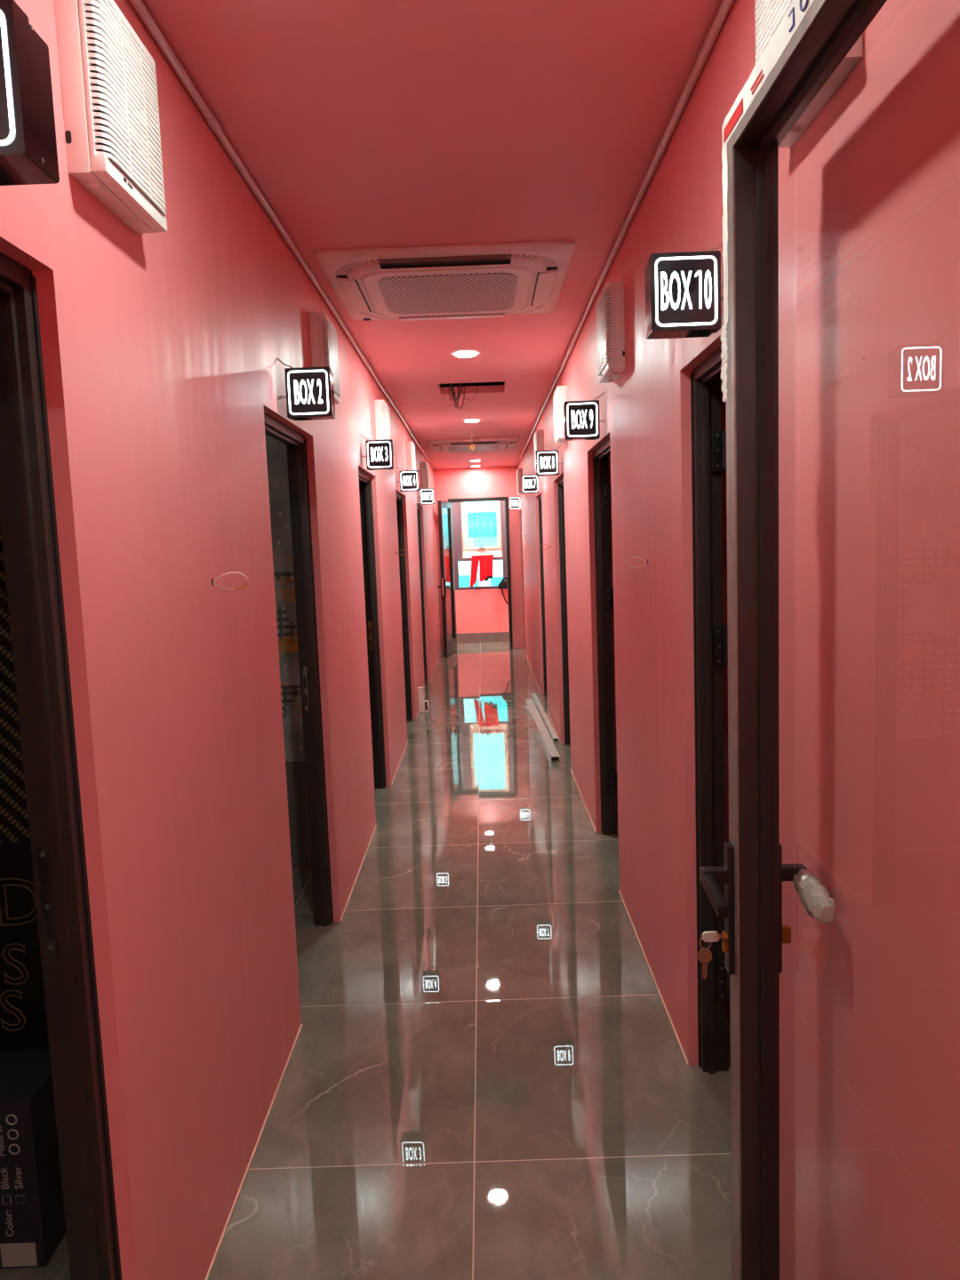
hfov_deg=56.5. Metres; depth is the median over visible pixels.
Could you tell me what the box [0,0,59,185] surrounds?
box sign
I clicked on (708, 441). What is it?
door
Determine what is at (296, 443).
door
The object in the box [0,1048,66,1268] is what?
carton
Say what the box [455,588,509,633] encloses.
wall
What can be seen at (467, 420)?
recessed light
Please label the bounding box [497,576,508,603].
hanging bag
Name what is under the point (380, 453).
box sign
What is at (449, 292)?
grille
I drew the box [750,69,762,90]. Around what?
print
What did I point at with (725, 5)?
conduit pipe
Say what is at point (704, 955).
key
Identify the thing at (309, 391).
box sign
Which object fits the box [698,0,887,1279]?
door
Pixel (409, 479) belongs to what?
box sign
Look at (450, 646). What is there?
door
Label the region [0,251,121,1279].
door
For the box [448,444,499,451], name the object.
grille
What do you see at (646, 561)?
wire loop
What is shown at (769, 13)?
ventilation fan
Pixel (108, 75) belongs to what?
ventilation fan
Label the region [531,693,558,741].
cable trunking
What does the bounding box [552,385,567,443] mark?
ventilation fan
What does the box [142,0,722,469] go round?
ceiling
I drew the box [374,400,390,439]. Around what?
ventilation fan
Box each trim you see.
[205,651,441,1279]
[522,648,688,1065]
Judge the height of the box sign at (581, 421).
0.200 m
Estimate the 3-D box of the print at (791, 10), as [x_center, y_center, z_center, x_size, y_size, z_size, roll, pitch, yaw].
[0.376,-0.748,1.079,0.003,0.021,0.017,-2,6,0]
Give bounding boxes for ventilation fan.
[54,0,167,233]
[309,312,340,403]
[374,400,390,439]
[405,440,415,470]
[420,462,428,488]
[516,468,522,495]
[533,429,543,470]
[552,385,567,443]
[596,280,624,383]
[755,0,863,147]
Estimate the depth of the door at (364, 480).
5.65 m
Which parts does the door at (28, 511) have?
strike plate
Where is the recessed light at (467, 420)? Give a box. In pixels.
[464,419,479,422]
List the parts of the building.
gable panel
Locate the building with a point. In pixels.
(482, 525)
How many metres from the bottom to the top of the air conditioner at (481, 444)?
0.053 m
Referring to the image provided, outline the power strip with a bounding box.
[417,686,423,711]
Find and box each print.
[723,97,743,143]
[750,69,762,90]
[752,73,763,94]
[788,7,794,31]
[799,0,808,11]
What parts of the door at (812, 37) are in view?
lever, handle, handle, lever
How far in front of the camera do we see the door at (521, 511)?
12.92 m
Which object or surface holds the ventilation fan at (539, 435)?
attached to the wall at (869, 190)
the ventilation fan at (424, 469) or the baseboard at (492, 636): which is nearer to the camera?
the ventilation fan at (424, 469)
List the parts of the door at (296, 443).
strike plate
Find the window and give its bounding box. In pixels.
[451,500,507,590]
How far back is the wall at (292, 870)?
4.31 m
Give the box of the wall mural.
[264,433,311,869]
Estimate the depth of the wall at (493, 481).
12.85 m
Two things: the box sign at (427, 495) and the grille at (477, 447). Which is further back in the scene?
the grille at (477, 447)
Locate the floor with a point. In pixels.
(487, 1076)
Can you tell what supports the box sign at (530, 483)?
attached to the wall at (869, 190)
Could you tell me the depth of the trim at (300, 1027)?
2.41 m
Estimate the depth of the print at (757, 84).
1.21 m
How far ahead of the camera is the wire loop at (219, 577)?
2.13 m
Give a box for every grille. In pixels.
[377,272,517,313]
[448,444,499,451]
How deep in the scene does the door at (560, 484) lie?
6.70 m
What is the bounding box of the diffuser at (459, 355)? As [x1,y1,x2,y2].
[456,352,475,357]
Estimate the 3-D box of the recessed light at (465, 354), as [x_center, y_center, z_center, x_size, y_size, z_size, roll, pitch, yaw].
[-0.082,-1.642,5.144,0.136,0.007,0.136,-2,6,0]
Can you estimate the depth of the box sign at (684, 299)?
1.87 m
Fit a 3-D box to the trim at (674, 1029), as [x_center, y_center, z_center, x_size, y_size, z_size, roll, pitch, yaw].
[0.617,0.805,6.723,0.004,0.005,12.800,-2,6,0]
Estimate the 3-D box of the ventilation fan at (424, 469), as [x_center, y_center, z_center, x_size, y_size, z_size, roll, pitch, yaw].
[-0.621,-1.834,10.076,0.068,0.317,0.286,-2,6,0]
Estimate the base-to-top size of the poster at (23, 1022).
2.592 m
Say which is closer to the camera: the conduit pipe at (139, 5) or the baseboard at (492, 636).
the conduit pipe at (139, 5)
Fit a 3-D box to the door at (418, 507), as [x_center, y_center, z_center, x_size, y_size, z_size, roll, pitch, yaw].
[-0.672,-0.459,9.667,0.073,1.985,0.880,-2,6,0]
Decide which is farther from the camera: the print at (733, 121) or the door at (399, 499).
the door at (399, 499)
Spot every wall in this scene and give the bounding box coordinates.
[0,0,441,1279]
[291,496,373,872]
[433,465,522,651]
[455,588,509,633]
[517,0,959,1279]
[608,378,728,841]
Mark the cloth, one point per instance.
(485, 562)
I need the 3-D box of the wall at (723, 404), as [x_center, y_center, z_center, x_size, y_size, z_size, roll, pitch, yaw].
[1.647,-0.450,5.742,1.942,2.632,16.720,-2,6,0]
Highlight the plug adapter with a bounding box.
[424,700,428,711]
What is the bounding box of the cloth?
[469,554,493,587]
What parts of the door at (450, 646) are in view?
lock plate, handle, frame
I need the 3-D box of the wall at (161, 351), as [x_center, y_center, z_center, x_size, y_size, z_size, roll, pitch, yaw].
[-0.681,-0.311,5.248,0.107,2.632,15.500,-2,6,0]
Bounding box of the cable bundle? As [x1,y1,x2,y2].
[448,382,477,408]
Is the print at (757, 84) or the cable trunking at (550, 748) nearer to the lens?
the print at (757, 84)
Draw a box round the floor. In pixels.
[0,641,732,1279]
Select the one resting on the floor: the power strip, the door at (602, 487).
the power strip
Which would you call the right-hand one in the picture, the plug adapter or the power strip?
the plug adapter
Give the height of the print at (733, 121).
0.019 m
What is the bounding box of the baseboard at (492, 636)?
[456,632,509,643]
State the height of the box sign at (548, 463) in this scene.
0.200 m
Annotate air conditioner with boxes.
[313,240,575,320]
[427,437,519,452]
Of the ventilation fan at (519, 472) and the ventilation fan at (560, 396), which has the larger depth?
the ventilation fan at (519, 472)
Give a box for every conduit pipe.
[128,0,435,471]
[515,0,734,468]
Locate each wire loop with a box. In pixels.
[211,571,247,590]
[624,556,647,567]
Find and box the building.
[458,512,503,586]
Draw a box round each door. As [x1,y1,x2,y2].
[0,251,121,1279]
[264,412,333,926]
[358,469,386,788]
[395,492,412,720]
[416,504,427,682]
[437,496,512,656]
[520,511,525,639]
[538,495,547,695]
[557,476,570,744]
[592,439,617,834]
[690,345,729,1073]
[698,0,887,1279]
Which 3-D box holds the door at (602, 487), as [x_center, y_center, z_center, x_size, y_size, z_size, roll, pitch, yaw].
[1.022,0.061,4.226,0.832,1.985,0.806,-2,6,0]
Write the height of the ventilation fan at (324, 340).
0.317 m
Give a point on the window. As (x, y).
(461, 553)
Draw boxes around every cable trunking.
[525,699,559,761]
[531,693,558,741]
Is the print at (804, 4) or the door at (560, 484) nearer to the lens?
the print at (804, 4)
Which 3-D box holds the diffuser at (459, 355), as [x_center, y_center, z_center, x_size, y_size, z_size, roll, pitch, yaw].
[-0.082,-1.642,5.144,0.113,0.004,0.113,-3,6,-5]
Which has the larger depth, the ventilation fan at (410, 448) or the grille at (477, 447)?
the grille at (477, 447)
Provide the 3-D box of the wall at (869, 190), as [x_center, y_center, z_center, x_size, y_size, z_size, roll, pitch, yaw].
[0.622,-0.359,5.240,0.107,2.632,15.500,-2,6,0]
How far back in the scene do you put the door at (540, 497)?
8.96 m
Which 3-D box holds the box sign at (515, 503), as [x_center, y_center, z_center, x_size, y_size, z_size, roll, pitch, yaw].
[0.465,-1.788,11.555,0.180,0.200,0.088,-2,6,0]
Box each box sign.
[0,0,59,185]
[277,358,335,420]
[360,434,393,470]
[395,465,419,491]
[417,487,434,504]
[508,495,520,509]
[521,474,542,493]
[535,444,562,476]
[563,391,605,440]
[644,243,723,339]
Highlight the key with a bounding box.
[697,930,723,979]
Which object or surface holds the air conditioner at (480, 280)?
attached to the ceiling
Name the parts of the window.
sash frame, infill panel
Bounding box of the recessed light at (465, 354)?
[454,351,477,357]
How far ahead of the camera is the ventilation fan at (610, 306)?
3.28 m
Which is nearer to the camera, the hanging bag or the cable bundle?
the cable bundle
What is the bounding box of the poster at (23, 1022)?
[0,523,48,1050]
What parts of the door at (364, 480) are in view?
strike plate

